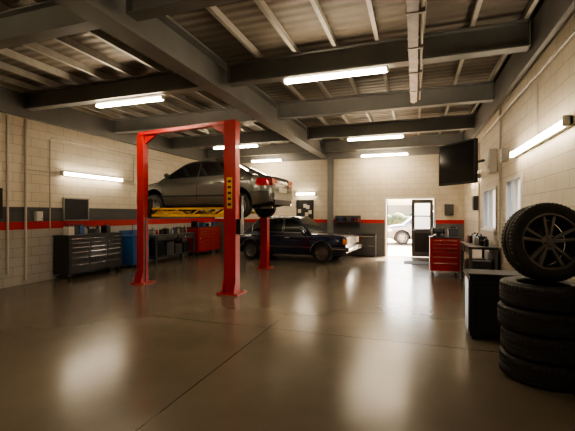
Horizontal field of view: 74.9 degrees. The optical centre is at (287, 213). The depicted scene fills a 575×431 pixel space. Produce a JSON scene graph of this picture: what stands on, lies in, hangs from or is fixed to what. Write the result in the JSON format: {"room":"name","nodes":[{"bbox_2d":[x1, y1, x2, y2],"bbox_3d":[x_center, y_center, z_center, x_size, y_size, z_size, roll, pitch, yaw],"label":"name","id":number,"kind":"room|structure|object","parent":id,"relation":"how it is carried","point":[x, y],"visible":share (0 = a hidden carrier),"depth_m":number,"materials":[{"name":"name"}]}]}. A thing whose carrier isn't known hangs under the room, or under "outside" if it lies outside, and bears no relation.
{"room":"auto repair garage","nodes":[
{"label":"auto repair garage","id":0,"kind":"room"},
{"bbox_2d":[0,81,214,288],"bbox_3d":[-6.412,-0.635,7.570,0.220,4.470,19.640,0,0,19],"label":"wall","id":1,"kind":"structure","parent":0,"point":[113,203],"depth_m":9.31,"materials":[{"name":"beige brick"}]},
{"bbox_2d":[0,188,2,217],"bbox_3d":[-6.208,-0.230,7.765,0.040,0.650,0.580,0,0,19],"label":"notice board","id":2,"kind":"object","parent":1,"relation":"attached to","point":[1,189],"visible":1,"depth_m":8.01,"materials":[{"name":"black"}]},
{"bbox_2d":[6,115,8,273],"bbox_3d":[-6.070,-0.425,8.141,0.050,3.450,0.048,0,0,19],"label":"conduit pipe","id":3,"kind":"object","parent":1,"relation":"attached to","point":[7,116],"visible":1,"depth_m":8.12,"materials":[{"name":"beige metal"}]},
{"bbox_2d":[24,119,26,279],"bbox_3d":[-5.941,-0.325,8.519,0.050,3.650,0.048,0,0,19],"label":"conduit pipe","id":4,"kind":"object","parent":1,"relation":"attached to","point":[25,120],"visible":1,"depth_m":8.50,"materials":[{"name":"grey metal"}]},
{"bbox_2d":[34,211,42,220],"bbox_3d":[-5.825,0.050,8.797,0.099,0.220,0.160,0,0,19],"label":"electrical box","id":5,"kind":"object","parent":1,"relation":"attached to","point":[38,215],"visible":1,"depth_m":8.74,"materials":[{"name":"white paint"}]},
{"bbox_2d":[28,169,58,172],"bbox_3d":[-5.800,-1.020,8.936,0.024,0.023,0.780,0,0,19],"label":"conduit pipe","id":6,"kind":"object","parent":1,"relation":"attached to","point":[28,169],"visible":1,"depth_m":8.91,"materials":[{"name":"beige metal"}]},
{"bbox_2d":[49,140,50,230],"bbox_3d":[-5.748,-0.700,9.087,0.028,2.200,0.027,0,0,19],"label":"conduit pipe","id":7,"kind":"object","parent":1,"relation":"attached to","point":[49,140],"visible":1,"depth_m":9.08,"materials":[{"name":"beige metal"}]},
{"bbox_2d":[62,197,88,220],"bbox_3d":[-5.515,-0.120,9.800,0.040,0.590,0.780,0,0,19],"label":"notice board","id":8,"kind":"object","parent":1,"relation":"attached to","point":[73,209],"visible":1,"depth_m":9.77,"materials":[{"name":"black"}]},
{"bbox_2d":[60,171,123,181],"bbox_3d":[-5.299,-1.020,10.308,0.120,0.120,2.050,0,0,19],"label":"strip light","id":9,"kind":"object","parent":1,"relation":"attached to","point":[62,173],"visible":1,"depth_m":10.12,"materials":[{"name":"white paint"}]},
{"bbox_2d":[52,137,161,160],"bbox_3d":[-5.055,-1.850,11.123,0.032,0.030,4.200,0,0,19],"label":"conduit pipe","id":10,"kind":"object","parent":1,"relation":"attached to","point":[52,137],"visible":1,"depth_m":10.43,"materials":[{"name":"beige metal"}]},
{"bbox_2d":[0,86,215,160],"bbox_3d":[-6.261,-2.440,7.519,0.100,0.520,19.200,0,0,19],"label":"roof beam","id":11,"kind":"structure","parent":1,"relation":"attached to","point":[11,101],"depth_m":9.89,"materials":[{"name":"grey metal"}]},
{"bbox_2d":[124,157,133,181],"bbox_3d":[-4.900,-1.404,11.578,0.024,0.793,0.463,0,0,19],"label":"conduit pipe","id":12,"kind":"object","parent":1,"relation":"attached to","point":[133,157],"visible":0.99,"depth_m":11.77,"materials":[{"name":"beige metal"}]},
{"bbox_2d":[148,226,185,234],"bbox_3d":[-4.085,0.554,12.945,0.241,0.246,1.948,0,0,19],"label":"tools","id":13,"kind":"object","parent":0,"point":[180,229],"depth_m":12.67,"materials":[{"name":"grey metal"}]},
{"bbox_2d":[52,0,328,158],"bbox_3d":[-1.556,-2.465,5.917,0.320,0.530,19.200,0,0,19],"label":"girder","id":14,"kind":"object","parent":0,"point":[161,39],"depth_m":5.80,"materials":[{"name":"grey metal"}]},
{"bbox_2d":[0,0,99,48],"bbox_3d":[-4.423,-2.540,5.361,4.730,0.380,0.200,0,0,19],"label":"roof beam","id":15,"kind":"structure","parent":14,"relation":"attached to","point":[44,20],"depth_m":4.95,"materials":[{"name":"grey metal"}]},
{"bbox_2d":[24,71,203,110],"bbox_3d":[-3.617,-2.540,7.728,4.730,0.380,0.200,0,0,19],"label":"roof beam","id":16,"kind":"structure","parent":14,"relation":"attached to","point":[167,82],"depth_m":7.72,"materials":[{"name":"grey metal"}]},
{"bbox_2d":[126,0,241,20],"bbox_3d":[0.381,-2.540,3.726,4.740,0.380,0.200,0,0,19],"label":"roof beam","id":17,"kind":"structure","parent":14,"relation":"attached to","point":[139,10],"depth_m":4.33,"materials":[{"name":"grey metal"}]},
{"bbox_2d":[113,107,257,133],"bbox_3d":[-2.780,-2.540,10.189,4.730,0.380,0.200,0,0,19],"label":"roof beam","id":18,"kind":"structure","parent":14,"relation":"attached to","point":[155,122],"depth_m":10.26,"materials":[{"name":"grey metal"}]},
{"bbox_2d":[171,130,290,148],"bbox_3d":[-1.909,-2.540,12.745,4.730,0.380,0.200,0,0,19],"label":"roof beam","id":19,"kind":"structure","parent":14,"relation":"attached to","point":[264,136],"depth_m":12.87,"materials":[{"name":"grey metal"}]},
{"bbox_2d":[207,143,310,158],"bbox_3d":[-1.120,-2.540,15.065,4.730,0.380,0.200,0,0,19],"label":"roof beam","id":20,"kind":"structure","parent":14,"relation":"attached to","point":[277,149],"depth_m":14.96,"materials":[{"name":"grey metal"}]},
{"bbox_2d":[0,0,538,148],"bbox_3d":[-1.471,-2.801,5.888,9.580,0.133,19.160,0,0,19],"label":"roof","id":21,"kind":"structure","parent":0,"point":[261,4],"depth_m":6.96,"materials":[{"name":"grey metal"}]},
{"bbox_2d":[95,95,164,107],"bbox_3d":[-3.201,-2.286,7.586,1.650,0.118,0.110,0,0,19],"label":"fluorescent light","id":22,"kind":"object","parent":21,"relation":"attached to","point":[156,97],"visible":1,"depth_m":7.54,"materials":[{"name":"white paint"}]},
{"bbox_2d":[213,145,223,148],"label":"fluorescent light","id":23,"kind":"object","parent":21,"relation":"attached to","point":[215,147],"depth_m":12.80,"materials":[{"name":"white paint"}]},
{"bbox_2d":[240,143,258,147],"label":"fluorescent light","id":24,"kind":"object","parent":21,"relation":"attached to","point":[241,146],"depth_m":12.44,"materials":[{"name":"white paint"}]},
{"bbox_2d":[251,158,281,161],"bbox_3d":[-0.837,-2.226,15.074,1.300,0.238,0.110,0,0,19],"label":"fluorescent light","id":25,"kind":"object","parent":21,"relation":"hanging from","point":[279,159],"visible":1,"depth_m":15.06,"materials":[{"name":"white paint"}]},
{"bbox_2d":[283,65,387,83],"bbox_3d":[0.757,-2.286,6.133,1.720,0.118,0.110,0,0,19],"label":"fluorescent light","id":26,"kind":"object","parent":21,"relation":"attached to","point":[383,68],"visible":1,"depth_m":6.08,"materials":[{"name":"white paint"}]},
{"bbox_2d":[347,134,403,140],"bbox_3d":[2.599,-2.286,11.158,1.630,0.118,0.110,0,0,19],"label":"fluorescent light","id":27,"kind":"object","parent":21,"relation":"attached to","point":[355,138],"visible":1,"depth_m":11.11,"materials":[{"name":"white paint"}]},
{"bbox_2d":[227,18,530,86],"bbox_3d":[1.187,-2.540,6.093,4.740,0.380,0.200,0,0,19],"label":"roof beam","id":28,"kind":"structure","parent":21,"relation":"attached to","point":[509,37],"depth_m":5.94,"materials":[{"name":"grey metal"}]},
{"bbox_2d":[361,152,407,156],"bbox_3d":[3.499,-2.226,13.598,1.660,0.238,0.110,0,0,19],"label":"fluorescent light","id":29,"kind":"object","parent":21,"relation":"hanging from","point":[397,153],"visible":1,"depth_m":13.55,"materials":[{"name":"white paint"}]},
{"bbox_2d":[277,81,493,119],"bbox_3d":[2.025,-2.540,8.554,4.740,0.380,0.200,0,0,19],"label":"roof beam","id":30,"kind":"structure","parent":21,"relation":"attached to","point":[480,92],"depth_m":8.45,"materials":[{"name":"grey metal"}]},
{"bbox_2d":[307,114,473,139],"bbox_3d":[2.895,-2.540,11.110,4.740,0.380,0.200,0,0,19],"label":"roof beam","id":31,"kind":"structure","parent":21,"relation":"attached to","point":[458,122],"depth_m":11.01,"materials":[{"name":"grey metal"}]},
{"bbox_2d":[325,132,463,151],"bbox_3d":[3.684,-2.540,13.429,4.740,0.380,0.200,0,0,19],"label":"roof beam","id":32,"kind":"structure","parent":21,"relation":"attached to","point":[432,140],"depth_m":13.34,"materials":[{"name":"grey metal"}]},
{"bbox_2d":[406,0,424,103],"bbox_3d":[1.283,-2.239,3.762,0.195,0.213,7.550,0,0,19],"label":"cable tray","id":33,"kind":"object","parent":21,"relation":"attached to","point":[414,8],"visible":1,"depth_m":4.74,"materials":[{"name":"grey metal"}]},
{"bbox_2d":[0,0,544,144],"bbox_3d":[-1.551,-2.945,5.916,10.490,0.150,19.640,0,0,19],"label":"ceiling","id":34,"kind":"structure","parent":0,"point":[349,22],"depth_m":6.28,"materials":[{"name":"grey metal"}]},
{"bbox_2d":[0,250,574,430],"bbox_3d":[-1.551,1.700,5.916,10.490,0.200,19.640,0,0,19],"label":"floor","id":35,"kind":"structure","parent":0,"point":[346,342],"depth_m":4.24,"materials":[{"name":"concrete"}]},
{"bbox_2d":[53,232,121,279],"bbox_3d":[-5.171,1.060,9.900,0.549,1.080,1.791,0,0,19],"label":"base cabinet","id":36,"kind":"object","parent":35,"relation":"on","point":[81,253],"visible":1,"depth_m":9.44,"materials":[{"name":"black metal"}]},
{"bbox_2d":[63,223,109,234],"bbox_3d":[-5.206,0.374,9.872,0.274,0.286,1.448,0,0,19],"label":"supplies","id":37,"kind":"object","parent":36,"relation":"on","point":[77,229],"visible":1,"depth_m":9.55,"materials":[{"name":"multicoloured plastic"}]},
{"bbox_2d":[119,224,149,268],"bbox_3d":[-4.633,0.950,11.348,0.614,1.299,0.730,0,0,19],"label":"washer","id":38,"kind":"object","parent":35,"relation":"on","point":[129,237],"visible":0.56,"depth_m":11.01,"materials":[{"name":"blue metal"}]},
{"bbox_2d":[149,232,194,264],"bbox_3d":[-4.061,1.140,12.950,0.605,0.920,2.200,0,0,19],"label":"workbench","id":39,"kind":"object","parent":35,"relation":"on","point":[161,246],"visible":0.85,"depth_m":12.65,"materials":[{"name":"black metal"}]},
{"bbox_2d":[130,119,273,295],"bbox_3d":[-1.800,-0.145,9.634,3.074,3.488,3.918,0,0,19],"label":"lift","id":40,"kind":"object","parent":35,"relation":"on","point":[233,213],"visible":0.93,"depth_m":7.80,"materials":[{"name":"red metal"}]},
{"bbox_2d":[135,160,292,217],"bbox_3d":[-2.061,-0.655,10.324,4.275,1.531,2.020,0,0,22],"label":"car","id":41,"kind":"object","parent":40,"relation":"on","point":[198,184],"visible":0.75,"depth_m":9.53,"materials":[{"name":"grey paint"}]},
{"bbox_2d":[187,226,220,255],"bbox_3d":[-3.329,1.050,15.157,0.549,1.100,1.771,0,0,19],"label":"tool chest","id":42,"kind":"object","parent":35,"relation":"on","point":[207,238],"visible":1,"depth_m":14.71,"materials":[{"name":"red metal"}]},
{"bbox_2d":[191,220,214,226],"bbox_3d":[-3.376,0.365,15.144,0.292,0.265,1.364,0,0,19],"label":"supplies","id":43,"kind":"object","parent":42,"relation":"on","point":[193,223],"visible":0.96,"depth_m":14.85,"materials":[{"name":"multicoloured plastic"}]},
{"bbox_2d":[240,215,360,262],"bbox_3d":[0.260,0.826,13.411,4.424,1.548,2.040,0,0,24],"label":"car","id":44,"kind":"object","parent":35,"relation":"on","point":[292,235],"visible":0.92,"depth_m":12.62,"materials":[{"name":"blue paint"}]},
{"bbox_2d":[327,157,332,231],"bbox_3d":[1.685,-0.300,14.723,0.360,3.800,0.360,0,0,19],"label":"steel column","id":45,"kind":"structure","parent":35,"relation":"on","point":[329,160],"depth_m":14.62,"materials":[{"name":"metal"}]},
{"bbox_2d":[351,233,376,256],"bbox_3d":[2.904,1.175,14.271,0.920,0.850,0.449,0,0,19],"label":"storage cabinet","id":46,"kind":"object","parent":35,"relation":"on","point":[368,242],"visible":0.76,"depth_m":14.05,"materials":[{"name":"grey metal"}]},
{"bbox_2d":[404,261,428,264],"bbox_3d":[4.261,1.593,12.282,0.850,0.015,0.800,0,0,19],"label":"door mat","id":47,"kind":"object","parent":35,"relation":"on","point":[405,262],"visible":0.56,"depth_m":12.27,"materials":[{"name":"rubber"}]},
{"bbox_2d":[429,236,461,275],"bbox_3d":[4.149,1.100,9.875,0.791,1.000,0.549,0,0,19],"label":"tool chest","id":48,"kind":"object","parent":35,"relation":"on","point":[444,252],"visible":0.97,"depth_m":9.65,"materials":[{"name":"red metal"}]},
{"bbox_2d":[431,227,444,236],"bbox_3d":[3.981,0.472,9.927,0.360,0.250,0.200,0,0,11],"label":"grinder","id":49,"kind":"object","parent":48,"relation":"on","point":[437,231],"visible":1,"depth_m":9.87,"materials":[{"name":"black metal"}]},
{"bbox_2d":[448,227,458,236],"bbox_3d":[4.351,0.467,9.864,0.250,0.260,0.210,0,0,19],"label":"toolbox","id":50,"kind":"object","parent":48,"relation":"on","point":[451,232],"visible":0.99,"depth_m":9.78,"materials":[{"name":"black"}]},
{"bbox_2d":[460,242,498,278],"bbox_3d":[4.260,1.140,8.427,0.555,0.920,1.600,0,0,19],"label":"workbench","id":51,"kind":"object","parent":35,"relation":"on","point":[489,261],"visible":0.56,"depth_m":7.89,"materials":[{"name":"grey metal"}]},
{"bbox_2d":[467,232,488,246],"bbox_3d":[4.283,0.551,8.432,0.295,0.252,1.297,0,0,19],"label":"bottles","id":52,"kind":"object","parent":51,"relation":"on","point":[481,240],"depth_m":8.21},
{"bbox_2d":[464,269,523,338],"bbox_3d":[2.687,1.179,4.882,0.650,0.843,0.475,0,0,19],"label":"storage cabinet","id":53,"kind":"object","parent":35,"relation":"on","point":[482,289],"visible":0.52,"depth_m":4.74,"materials":[{"name":"black plastic"}]},
{"bbox_2d":[499,346,574,391],"bbox_3d":[2.519,1.483,3.706,0.756,0.234,0.756,0,0,19],"label":"tire","id":54,"kind":"object","parent":35,"relation":"on","point":[528,372],"visible":0.55,"depth_m":3.42,"materials":[{"name":"rubber"}]},
{"bbox_2d":[500,325,574,366],"bbox_3d":[2.527,1.249,3.693,0.756,0.234,0.756,0,0,2],"label":"tire","id":55,"kind":"object","parent":54,"relation":"on","point":[558,352],"visible":0.73,"depth_m":3.41,"materials":[{"name":"rubber"}]},
{"bbox_2d":[497,300,574,338],"bbox_3d":[2.509,1.015,3.716,0.756,0.234,0.756,0,0,-16],"label":"tire","id":56,"kind":"object","parent":55,"relation":"on","point":[521,320],"visible":0.66,"depth_m":3.43,"materials":[{"name":"rubber"}]},
{"bbox_2d":[499,276,574,312],"bbox_3d":[2.527,0.781,3.712,0.756,0.234,0.756,0,0,-33],"label":"tire","id":57,"kind":"object","parent":56,"relation":"on","point":[524,292],"visible":0.94,"depth_m":3.47,"materials":[{"name":"rubber"}]},
{"bbox_2d":[501,202,574,281],"bbox_3d":[2.554,0.276,3.715,0.770,0.782,0.312,0,0,4],"label":"alloy wheel","id":58,"kind":"object","parent":57,"relation":"on","point":[530,243],"visible":1,"depth_m":3.64,"materials":[{"name":"rubber"}]},
{"bbox_2d":[215,154,463,258],"bbox_3d":[1.578,-0.635,15.107,10.050,4.470,0.220,0,0,19],"label":"wall","id":59,"kind":"structure","parent":0,"point":[361,186],"depth_m":14.50,"materials":[{"name":"beige brick"}]},
{"bbox_2d":[296,200,312,218],"bbox_3d":[0.707,-0.180,15.265,0.710,0.780,0.040,0,0,19],"label":"poster board","id":60,"kind":"object","parent":59,"relation":"attached to","point":[303,207],"visible":0.86,"depth_m":15.26,"materials":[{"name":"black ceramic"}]},
{"bbox_2d":[295,192,315,194],"bbox_3d":[0.741,-0.820,15.211,0.850,0.120,0.120,0,0,19],"label":"strip light","id":61,"kind":"object","parent":59,"relation":"attached to","point":[296,193],"visible":1,"depth_m":15.15,"materials":[{"name":"white paint"}]},
{"bbox_2d":[216,146,438,163],"bbox_3d":[1.526,-2.440,14.956,9.850,0.520,0.100,0,0,19],"label":"trim","id":62,"kind":"structure","parent":59,"relation":"attached to","point":[435,149],"depth_m":14.69,"materials":[{"name":"grey paint"}]},
{"bbox_2d":[334,216,360,226],"bbox_3d":[2.316,0.280,14.559,1.000,0.440,0.340,0,0,19],"label":"shelf","id":63,"kind":"object","parent":59,"relation":"attached to","point":[359,217],"visible":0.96,"depth_m":14.57,"materials":[{"name":"black metal"}]},
{"bbox_2d":[336,216,358,220],"bbox_3d":[2.312,0.174,14.548,0.876,0.216,0.306,0,0,19],"label":"supplies","id":64,"kind":"object","parent":63,"relation":"on","point":[344,218],"depth_m":14.43},
{"bbox_2d":[385,197,435,256],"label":"door","id":65,"kind":"structure","parent":59,"relation":"in","point":[422,207],"depth_m":13.89,"materials":[{"name":"white paint"}]},
{"bbox_2d":[444,204,453,214],"bbox_3d":[5.803,-0.150,13.478,0.300,0.400,0.139,0,0,19],"label":"electrical box","id":66,"kind":"object","parent":59,"relation":"attached to","point":[448,208],"visible":1,"depth_m":13.43,"materials":[{"name":"grey metal"}]},
{"bbox_2d":[464,13,574,280],"bbox_3d":[3.310,-0.635,4.261,0.220,4.470,19.640,0,0,19],"label":"wall","id":67,"kind":"structure","parent":0,"point":[547,169],"depth_m":5.40,"materials":[{"name":"beige brick"}]},
{"bbox_2d":[439,138,484,185],"bbox_3d":[4.075,-1.180,8.799,0.298,0.980,1.166,0,0,-19],"label":"television","id":68,"kind":"object","parent":67,"relation":"attached to","point":[458,161],"visible":1,"depth_m":8.66,"materials":[{"name":"black plastic"}]},
{"bbox_2d":[472,196,477,209],"bbox_3d":[5.234,-0.300,10.472,0.139,0.400,0.300,0,0,19],"label":"electrical box","id":69,"kind":"object","parent":67,"relation":"attached to","point":[474,198],"visible":0.92,"depth_m":10.34,"materials":[{"name":"grey metal"}]},
{"bbox_2d":[478,143,479,235],"bbox_3d":[5.143,-0.650,10.080,0.036,2.500,0.034,0,0,19],"label":"conduit pipe","id":70,"kind":"object","parent":67,"relation":"attached to","point":[478,143],"visible":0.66,"depth_m":10.06,"materials":[{"name":"beige metal"}]},
{"bbox_2d":[481,186,496,231],"bbox_3d":[4.704,-0.105,8.698,0.160,0.990,1.560,0,0,19],"label":"window","id":71,"kind":"structure","parent":67,"relation":"in","point":[490,194],"depth_m":8.68,"materials":[{"name":"white glass"}]},
{"bbox_2d":[486,148,496,173],"bbox_3d":[4.451,-1.150,8.203,0.159,0.500,0.350,0,0,19],"label":"electrical box","id":72,"kind":"object","parent":67,"relation":"attached to","point":[491,155],"visible":1,"depth_m":8.05,"materials":[{"name":"white paint"}]},
{"bbox_2d":[499,106,500,245],"bbox_3d":[4.289,-0.765,7.572,0.044,2.830,0.042,0,0,19],"label":"conduit pipe","id":73,"kind":"object","parent":67,"relation":"attached to","point":[499,106],"visible":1,"depth_m":7.56,"materials":[{"name":"beige metal"}]},
{"bbox_2d":[499,148,507,162],"bbox_3d":[4.115,-1.120,7.156,0.119,0.250,0.200,0,0,19],"label":"electrical box","id":74,"kind":"object","parent":67,"relation":"attached to","point":[503,153],"visible":1,"depth_m":7.07,"materials":[{"name":"white paint"}]},
{"bbox_2d":[506,174,522,221],"bbox_3d":[3.987,-0.105,6.592,0.160,1.090,1.110,0,0,19],"label":"window","id":75,"kind":"structure","parent":67,"relation":"in","point":[514,185],"depth_m":6.58,"materials":[{"name":"white glass"}]},
{"bbox_2d":[464,0,574,139],"bbox_3d":[3.158,-2.450,4.312,0.100,0.500,19.200,0,0,19],"label":"trim","id":76,"kind":"structure","parent":67,"relation":"attached to","point":[553,15],"depth_m":5.45,"materials":[{"name":"grey paint"}]},
{"bbox_2d":[478,30,574,142],"bbox_3d":[4.273,-1.950,7.524,0.036,0.034,11.000,0,0,19],"label":"conduit pipe","id":77,"kind":"object","parent":67,"relation":"attached to","point":[569,38],"visible":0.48,"depth_m":5.28,"materials":[{"name":"grey metal"}]},
{"bbox_2d":[537,78,538,133],"bbox_3d":[3.499,-1.510,5.253,0.024,0.780,0.023,0,0,19],"label":"conduit pipe","id":78,"kind":"object","parent":67,"relation":"attached to","point":[537,78],"visible":1,"depth_m":5.24,"materials":[{"name":"grey metal"}]},
{"bbox_2d":[509,115,574,157],"bbox_3d":[3.469,-1.020,5.263,0.120,0.120,2.500,0,0,19],"label":"strip light","id":79,"kind":"object","parent":67,"relation":"attached to","point":[567,121],"visible":1,"depth_m":4.72,"materials":[{"name":"white paint"}]},
{"label":"outside","id":80,"kind":"structure","parent":0,"visible":0},
{"bbox_2d":[387,238,411,255],"bbox_3d":[12.072,1.705,35.462,50.000,0.190,45.080,0,0,19],"label":"ground","id":81,"kind":"structure","parent":80,"point":[394,249],"depth_m":17.52,"materials":[{"name":"white concrete"}]},
{"bbox_2d":[388,212,411,225],"bbox_3d":[9.445,0.780,27.475,18.423,2.226,1.870,0,0,19],"label":"hedge","id":82,"kind":"object","parent":81,"relation":"on","point":[396,218],"visible":0.03,"depth_m":27.33,"materials":[{"name":"green plant"}]},
{"bbox_2d":[388,211,433,244],"bbox_3d":[7.519,0.712,20.155,4.575,1.796,2.160,0,0,11],"label":"car","id":83,"kind":"object","parent":81,"relation":"on","point":[401,233],"visible":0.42,"depth_m":19.59,"materials":[{"name":"silver metal"}]},
{"bbox_2d":[388,205,433,215],"bbox_3d":[10.039,0.350,29.488,40.400,2.500,0.500,0,0,19],"label":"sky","id":84,"kind":"structure","parent":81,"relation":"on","point":[405,210],"depth_m":29.70,"materials":[{"name":"white"}]}
]}

